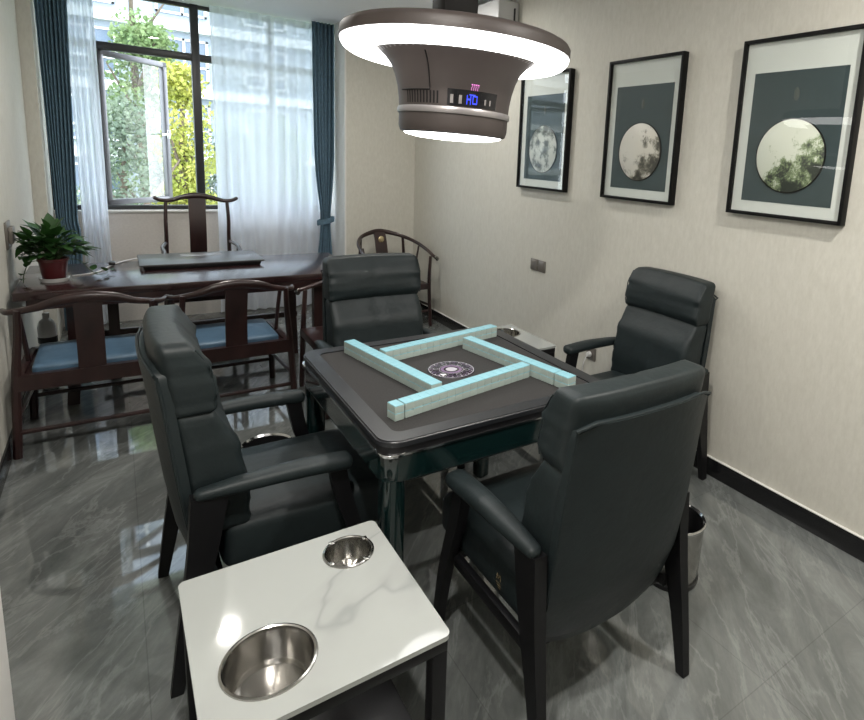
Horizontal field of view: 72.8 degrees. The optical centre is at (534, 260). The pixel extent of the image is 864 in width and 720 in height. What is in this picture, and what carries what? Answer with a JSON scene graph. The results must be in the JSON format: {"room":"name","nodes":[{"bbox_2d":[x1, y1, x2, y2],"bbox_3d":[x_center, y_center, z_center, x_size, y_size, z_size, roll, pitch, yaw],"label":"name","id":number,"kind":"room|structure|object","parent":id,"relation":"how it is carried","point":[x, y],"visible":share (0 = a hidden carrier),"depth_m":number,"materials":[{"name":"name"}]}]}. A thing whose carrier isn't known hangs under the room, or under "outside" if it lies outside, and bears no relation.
{"room":"mahjong room","nodes":[
{"label":"mahjong room","id":0,"kind":"room"},
{"bbox_2d":[0,0,43,460],"bbox_3d":[-1.811,-0.148,1.470,0.200,2.790,7.700,-4,12,-36],"label":"wall","id":1,"kind":"structure","parent":0,"point":[16,195],"depth_m":3.46,"materials":[{"name":"paint"}]},
{"bbox_2d":[0,591,14,719],"bbox_3d":[-0.779,0.086,0.453,0.257,2.790,1.400,-4,12,-36],"label":"door frame","id":2,"kind":"structure","parent":1,"relation":"attached to","point":[7,712],"depth_m":1.20,"materials":[{"name":"white paint"}]},
{"bbox_2d":[4,220,15,249],"bbox_3d":[-2.906,-0.146,3.185,0.030,0.150,0.150,-4,12,-36],"label":"wall socket","id":3,"kind":"object","parent":1,"relation":"attached to","point":[8,230],"visible":0.98,"depth_m":3.15,"materials":[{"name":"grey plastic"}]},
{"bbox_2d":[0,391,28,497],"bbox_3d":[-2.574,0.944,2.813,0.012,0.100,4.150,-4,12,-36],"label":"baseboard","id":4,"kind":"structure","parent":1,"relation":"attached to","point":[5,463],"depth_m":2.75,"materials":[{"name":"black"}]},
{"bbox_2d":[15,0,63,340],"bbox_3d":[-3.815,-0.773,4.429,0.080,2.790,0.450,-4,12,-36],"label":"wall","id":5,"kind":"structure","parent":0,"point":[25,12],"depth_m":4.23,"materials":[{"name":"paint"}]},
{"bbox_2d":[36,256,68,278],"bbox_3d":[-2.791,0.042,3.335,0.148,0.124,0.148,-4,12,-36],"label":"pot","id":6,"kind":"object","parent":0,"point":[55,268],"depth_m":3.29,"materials":[{"name":"red ceramic"}]},
{"bbox_2d":[45,117,220,326],"bbox_3d":[-2.823,-0.909,5.540,3.400,2.790,0.240,-4,12,-36],"label":"wall","id":7,"kind":"structure","parent":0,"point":[133,234],"depth_m":5.13,"materials":[{"name":"paint"}]},
{"bbox_2d":[47,0,217,209],"bbox_3d":[-3.160,-1.409,5.412,2.200,1.800,0.541,-4,12,-36],"label":"window","id":8,"kind":"structure","parent":7,"relation":"attached to","point":[106,49],"depth_m":5.10,"materials":[{"name":"grey metal"}]},
{"bbox_2d":[153,0,509,24],"bbox_3d":[-0.450,-1.663,2.179,3.400,0.100,8.150,-4,12,-36],"label":"ceiling","id":9,"kind":"structure","parent":0,"point":[330,12],"depth_m":4.91,"materials":[{"name":"white paint"}]},
{"bbox_2d":[34,0,82,330],"bbox_3d":[-3.688,-0.788,4.501,0.202,2.748,0.063,-4,12,-36],"label":"drape","id":10,"kind":"object","parent":9,"relation":"hanging from","point":[51,17],"visible":0.69,"depth_m":4.42,"materials":[{"name":"blue fabric"}]},
{"bbox_2d":[67,0,111,323],"bbox_3d":[-3.610,-0.815,4.685,0.196,2.748,0.065,-4,12,-36],"label":"sheer curtain","id":11,"kind":"object","parent":9,"relation":"hanging from","point":[84,78],"visible":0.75,"depth_m":4.64,"materials":[{"name":"white fabric"}]},
{"bbox_2d":[209,5,319,311],"bbox_3d":[-2.517,-0.890,5.474,0.927,2.748,0.065,-4,12,-36],"label":"sheer curtain","id":12,"kind":"object","parent":9,"relation":"hanging from","point":[262,74],"visible":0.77,"depth_m":5.40,"materials":[{"name":"white fabric"}]},
{"bbox_2d":[312,21,333,253],"bbox_3d":[-2.077,-0.899,5.668,0.195,2.748,0.103,0,10,-16],"label":"drape","id":13,"kind":"object","parent":9,"relation":"hanging from","point":[322,33],"visible":0.77,"depth_m":5.58,"materials":[{"name":"blue fabric"}]},
{"bbox_2d":[338,0,570,141],"bbox_3d":[-0.263,-1.000,2.024,0.812,1.134,0.812,2,10,-8],"label":"pendant lamp","id":14,"kind":"object","parent":9,"relation":"hanging from","point":[457,69],"visible":1,"depth_m":1.89,"materials":[{"name":"black"}]},
{"bbox_2d":[378,43,534,66],"bbox_3d":[-0.279,-0.728,2.071,0.560,0.013,0.560,-2,12,-36],"label":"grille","id":15,"kind":"object","parent":14,"relation":"attached to","point":[384,50],"depth_m":1.86,"materials":[{"name":"brown"}]},
{"bbox_2d":[346,49,414,254],"bbox_3d":[-1.675,-0.910,5.918,0.700,2.790,0.540,-4,12,-36],"label":"wall pillar","id":16,"kind":"structure","parent":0,"point":[380,156],"depth_m":5.64,"materials":[{"name":"paint"}]},
{"bbox_2d":[331,21,345,255],"bbox_3d":[-1.965,-0.890,5.710,0.015,2.790,0.538,-4,12,-36],"label":"trim","id":17,"kind":"structure","parent":16,"relation":"attached to","point":[338,205],"depth_m":5.58,"materials":[{"name":"white paint"}]},
{"bbox_2d":[0,304,863,719],"bbox_3d":[-0.611,1.181,2.671,3.400,0.100,8.150,-4,12,-36],"label":"floor","id":18,"kind":"structure","parent":0,"point":[776,609],"depth_m":2.07,"materials":[{"name":"grey tile"}]},
{"bbox_2d":[37,312,57,388],"bbox_3d":[-3.098,0.569,3.664,0.099,0.490,0.099,-4,12,-36],"label":"vase","id":19,"kind":"object","parent":18,"relation":"on","point":[46,327],"visible":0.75,"depth_m":3.61,"materials":[{"name":"black ceramic"}]},
{"bbox_2d":[0,291,166,459],"bbox_3d":[-2.424,0.517,3.161,0.696,0.840,0.595,-4,12,-36],"label":"wooden chair","id":20,"kind":"object","parent":18,"relation":"on","point":[94,356],"visible":0.81,"depth_m":2.95,"materials":[{"name":"brown wood"}]},
{"bbox_2d":[32,333,137,371],"bbox_3d":[-2.443,0.503,3.186,0.490,0.068,0.430,-4,12,-36],"label":"cushion","id":21,"kind":"object","parent":20,"relation":"on","point":[59,355],"depth_m":3.09,"materials":[{"name":"blue leather"}]},
{"bbox_2d":[11,252,332,404],"bbox_3d":[-2.261,0.426,3.971,1.880,0.765,0.830,-4,12,-36],"label":"desk","id":22,"kind":"object","parent":18,"relation":"on","point":[299,270],"visible":0.45,"depth_m":3.69,"materials":[{"name":"brown wood"}]},
{"bbox_2d":[13,212,113,282],"bbox_3d":[-2.745,-0.082,3.339,0.431,0.395,0.381,-2,11,-28],"label":"pothos","id":23,"kind":"object","parent":22,"relation":"on","point":[53,265],"visible":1,"depth_m":3.28,"materials":[{"name":"green plant"}]},
{"bbox_2d":[72,258,137,276],"bbox_3d":[-2.793,0.030,3.817,0.090,0.008,0.708,3,10,-2],"label":"power cord","id":24,"kind":"object","parent":22,"relation":"on","point":[132,258],"visible":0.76,"depth_m":3.72,"materials":[{"name":"white plastic"}]},
{"bbox_2d":[137,250,264,270],"bbox_3d":[-2.372,-0.010,4.092,0.744,0.040,0.444,-4,12,-36],"label":"tray","id":25,"kind":"object","parent":22,"relation":"on","point":[242,257],"visible":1,"depth_m":4.02,"materials":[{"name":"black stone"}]},
{"bbox_2d":[153,193,241,320],"bbox_3d":[-2.657,0.071,4.598,0.598,1.201,0.502,-4,12,-36],"label":"chair","id":26,"kind":"object","parent":18,"relation":"on","point":[196,201],"visible":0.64,"depth_m":4.68,"materials":[{"name":"brown wood"}]},
{"bbox_2d":[164,280,296,397],"bbox_3d":[-1.899,0.473,3.587,0.696,0.840,0.595,-4,12,-37],"label":"wooden chair","id":27,"kind":"object","parent":18,"relation":"on","point":[238,337],"visible":0.8,"depth_m":3.45,"materials":[{"name":"brown wood"}]},
{"bbox_2d":[196,318,277,348],"bbox_3d":[-1.919,0.459,3.613,0.490,0.068,0.430,-4,12,-37],"label":"cushion","id":28,"kind":"object","parent":27,"relation":"on","point":[212,335],"depth_m":3.55,"materials":[{"name":"blue leather"}]},
{"bbox_2d":[135,304,377,698],"bbox_3d":[-0.925,0.689,2.024,0.746,1.059,0.656,-4,12,-36],"label":"armchair","id":29,"kind":"object","parent":18,"relation":"on","point":[249,503],"visible":0.9,"depth_m":1.74,"materials":[{"name":"leather"}]},
{"bbox_2d":[143,304,218,417],"bbox_3d":[-1.117,0.297,1.800,0.172,0.234,0.511,-4,12,-36],"label":"cushion","id":30,"kind":"object","parent":29,"relation":"on","point":[180,381],"depth_m":1.61,"materials":[{"name":"leather"}]},
{"bbox_2d":[177,393,250,529],"bbox_3d":[-1.093,0.586,1.879,0.216,0.405,0.500,-4,12,-36],"label":"cushion","id":31,"kind":"object","parent":29,"relation":"on","point":[209,452],"depth_m":1.67,"materials":[{"name":"leather"}]},
{"bbox_2d":[241,433,291,448],"bbox_3d":[-1.230,0.967,2.654,0.230,0.258,0.230,-4,12,-36],"label":"waste bin","id":32,"kind":"object","parent":18,"relation":"on","point":[270,437],"visible":0.18,"depth_m":2.72,"materials":[{"name":"silver metal"}]},
{"bbox_2d":[294,280,329,419],"bbox_3d":[-1.180,0.461,3.792,0.605,0.873,0.717,-4,12,-36],"label":"chair","id":33,"kind":"object","parent":18,"relation":"on","point":[309,335],"visible":0.23,"depth_m":3.84,"materials":[{"name":"brown wood"}]},
{"bbox_2d":[178,521,448,719],"bbox_3d":[-0.539,1.074,1.383,0.486,0.556,0.486,-4,12,-36],"label":"side table","id":34,"kind":"object","parent":18,"relation":"on","point":[320,628],"visible":1,"depth_m":1.30,"materials":[{"name":"white stone"}]},
{"bbox_2d":[310,679,411,719],"bbox_3d":[-0.542,1.140,1.394,0.426,0.022,0.426,-4,12,-36],"label":"shelf","id":35,"kind":"object","parent":34,"relation":"attached to","point":[383,701],"depth_m":1.45,"materials":[{"name":"black plastic"}]},
{"bbox_2d":[315,253,464,468],"bbox_3d":[-0.746,0.535,2.968,0.656,1.059,0.746,-4,12,-36],"label":"armchair","id":36,"kind":"object","parent":18,"relation":"on","point":[371,297],"visible":0.45,"depth_m":3.04,"materials":[{"name":"leather"}]},
{"bbox_2d":[322,253,420,301],"bbox_3d":[-0.877,0.085,3.108,0.511,0.234,0.172,-4,12,-36],"label":"cushion","id":37,"kind":"object","parent":36,"relation":"on","point":[373,277],"depth_m":3.06,"materials":[{"name":"leather"}]},
{"bbox_2d":[325,294,422,346],"bbox_3d":[-0.865,0.385,3.119,0.500,0.405,0.216,-4,12,-36],"label":"cushion","id":38,"kind":"object","parent":36,"relation":"on","point":[363,318],"depth_m":3.04,"materials":[{"name":"leather"}]},
{"bbox_2d":[357,229,438,325],"bbox_3d":[-1.368,0.162,5.459,0.717,0.873,0.605,-4,12,-38],"label":"chair","id":39,"kind":"object","parent":18,"relation":"on","point":[379,234],"visible":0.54,"depth_m":5.54,"materials":[{"name":"brown wood"}]},
{"bbox_2d":[302,327,599,562],"bbox_3d":[-0.349,0.807,2.323,0.913,0.782,0.914,-4,12,-36],"label":"table","id":40,"kind":"object","parent":18,"relation":"on","point":[355,395],"visible":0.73,"depth_m":1.93,"materials":[{"name":"plastic"}]},
{"bbox_2d":[428,361,473,377],"bbox_3d":[-0.327,0.425,2.257,0.177,0.001,0.177,-4,12,-36],"label":"print","id":41,"kind":"object","parent":40,"relation":"on","point":[453,368],"depth_m":2.26},
{"bbox_2d":[344,324,575,421],"bbox_3d":[-0.316,0.402,2.256,0.855,0.050,0.851,12,13,42],"label":"tiles","id":42,"kind":"structure","parent":40,"relation":"on","point":[395,406],"depth_m":2.16,"materials":[{"name":"teal"}]},
{"bbox_2d":[497,324,555,356],"bbox_3d":[-0.223,0.734,3.452,0.486,0.556,0.486,-4,12,-36],"label":"side table","id":43,"kind":"object","parent":18,"relation":"on","point":[539,343],"visible":0.17,"depth_m":3.46,"materials":[{"name":"white stone"}]},
{"bbox_2d":[433,360,710,719],"bbox_3d":[0.081,0.774,1.858,0.656,1.059,0.746,-4,12,-36],"label":"armchair","id":44,"kind":"object","parent":18,"relation":"on","point":[569,539],"visible":1,"depth_m":1.54,"materials":[{"name":"leather"}]},
{"bbox_2d":[521,460,561,554],"bbox_3d":[0.213,0.697,1.668,0.500,0.405,0.216,-4,12,-36],"label":"cushion","id":45,"kind":"object","parent":44,"relation":"on","point":[542,516],"depth_m":1.49,"materials":[{"name":"leather"}]},
{"bbox_2d":[537,360,704,472],"bbox_3d":[0.258,0.413,1.578,0.511,0.234,0.172,-4,12,-36],"label":"cushion","id":46,"kind":"object","parent":44,"relation":"on","point":[580,432],"depth_m":1.46,"materials":[{"name":"leather"}]},
{"bbox_2d":[543,267,717,480],"bbox_3d":[0.482,0.602,2.985,0.746,1.059,0.656,-4,12,-36],"label":"armchair","id":47,"kind":"object","parent":18,"relation":"on","point":[667,318],"visible":0.6,"depth_m":3.02,"materials":[{"name":"leather"}]},
{"bbox_2d":[611,305,705,374],"bbox_3d":[0.662,0.476,3.091,0.216,0.405,0.500,-4,12,-36],"label":"cushion","id":48,"kind":"object","parent":47,"relation":"on","point":[647,337],"depth_m":3.03,"materials":[{"name":"leather"}]},
{"bbox_2d":[625,267,715,326],"bbox_3d":[0.719,0.181,3.069,0.172,0.234,0.511,-4,12,-36],"label":"cushion","id":49,"kind":"object","parent":47,"relation":"on","point":[674,299],"depth_m":3.00,"materials":[{"name":"leather"}]},
{"bbox_2d":[653,504,705,591],"bbox_3d":[0.552,1.131,2.287,0.230,0.258,0.230,-4,12,-36],"label":"waste bin","id":50,"kind":"object","parent":18,"relation":"on","point":[696,521],"visible":0.26,"depth_m":2.22,"materials":[{"name":"silver metal"}]},
{"bbox_2d":[413,0,863,536],"bbox_3d":[0.780,-0.325,3.339,0.200,2.790,7.700,-4,12,-36],"label":"wall","id":51,"kind":"structure","parent":0,"point":[785,359],"depth_m":3.02,"materials":[{"name":"paint"}]},
{"bbox_2d":[478,0,518,20],"bbox_3d":[-0.440,-1.812,4.559,0.183,0.336,0.873,-4,12,-36],"label":"air conditioner","id":52,"kind":"object","parent":51,"relation":"attached to","point":[506,9],"visible":0.12,"depth_m":4.21,"materials":[{"name":"white plastic"}]},
{"bbox_2d":[530,258,545,272],"bbox_3d":[0.024,0.032,4.239,0.012,0.086,0.180,-4,12,-36],"label":"wall switch","id":53,"kind":"object","parent":51,"relation":"attached to","point":[538,265],"visible":1,"depth_m":4.23,"materials":[{"name":"grey plastic"}]},
{"bbox_2d":[516,68,574,191],"bbox_3d":[0.065,-0.914,4.066,0.041,0.812,0.570,-4,12,-36],"label":"framed picture","id":54,"kind":"object","parent":51,"relation":"attached to","point":[546,103],"visible":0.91,"depth_m":4.04,"materials":[{"name":"black"}]},
{"bbox_2d":[582,351,591,370],"bbox_3d":[0.329,0.781,3.839,0.046,0.375,0.072,-4,12,-36],"label":"plug","id":55,"kind":"object","parent":51,"relation":"attached to","point":[588,354],"visible":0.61,"depth_m":3.80,"materials":[{"name":"white plastic"}]},
{"bbox_2d":[586,349,595,361],"bbox_3d":[0.376,0.614,3.810,0.009,0.086,0.086,-4,12,-36],"label":"wall socket","id":56,"kind":"object","parent":51,"relation":"attached to","point":[593,351],"visible":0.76,"depth_m":3.79,"materials":[{"name":"grey plastic"}]},
{"bbox_2d":[420,303,863,561],"bbox_3d":[0.777,1.050,3.292,0.012,0.100,7.160,-4,12,-36],"label":"baseboard","id":57,"kind":"structure","parent":51,"relation":"attached to","point":[831,533],"depth_m":2.74,"materials":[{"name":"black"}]},
{"bbox_2d":[600,51,688,204],"bbox_3d":[0.614,-0.754,3.320,0.041,0.812,0.570,-4,12,-36],"label":"framed picture","id":58,"kind":"object","parent":51,"relation":"attached to","point":[646,95],"visible":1,"depth_m":3.29,"materials":[{"name":"black"}]},
{"bbox_2d":[725,23,863,225],"bbox_3d":[1.157,-0.596,2.582,0.041,0.812,0.570,-4,12,-36],"label":"framed picture","id":59,"kind":"object","parent":51,"relation":"attached to","point":[801,95],"visible":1,"depth_m":2.55,"materials":[{"name":"black"}]},
{"label":"outside","id":60,"kind":"structure","parent":0,"visible":0},
{"bbox_3d":[-11.620,-1.452,33.095,100.000,0.100,53.400,-4,12,-36],"label":"ground","id":61,"kind":"structure","parent":60,"visible":0},
{"bbox_2d":[74,86,179,204],"bbox_3d":[-6.394,0.185,9.358,2.557,5.828,2.514,12,13,41],"label":"tree","id":62,"kind":"object","parent":61,"relation":"on","point":[121,129],"visible":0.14,"depth_m":8.89,"materials":[{"name":"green plant"}]},
{"bbox_2d":[104,0,179,204],"bbox_3d":[-9.219,-3.023,13.430,2.453,10.068,2.554,9,11,30],"label":"tree","id":63,"kind":"object","parent":61,"relation":"on","point":[148,34],"visible":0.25,"depth_m":12.92,"materials":[{"name":"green plant"}]},
{"bbox_2d":[71,0,216,198],"bbox_3d":[-11.076,-10.678,24.618,40.000,21.000,8.350,-4,12,-36],"label":"apartment building","id":64,"kind":"structure","parent":61,"relation":"on","point":[174,18],"depth_m":19.37,"materials":[{"name":"grey"}]},
{"bbox_2d":[131,128,216,204],"bbox_3d":[-8.179,-0.275,13.024,3.109,5.533,2.542,-7,14,-45],"label":"tree","id":65,"kind":"object","parent":61,"relation":"on","point":[159,171],"visible":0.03,"depth_m":12.43,"materials":[{"name":"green plant"}]},
{"bbox_2d":[149,58,217,204],"bbox_3d":[-6.917,-0.500,11.498,1.907,6.773,1.819,-6,13,-42],"label":"tree","id":66,"kind":"object","parent":61,"relation":"on","point":[179,89],"visible":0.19,"depth_m":10.94,"materials":[{"name":"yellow plant"}]},
{"bbox_2d":[205,132,216,204],"bbox_3d":[-7.252,-0.479,14.216,2.380,5.750,2.105,11,13,38],"label":"tree","id":67,"kind":"object","parent":61,"relation":"on","point":[212,137],"visible":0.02,"depth_m":13.41,"materials":[{"name":"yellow plant"}]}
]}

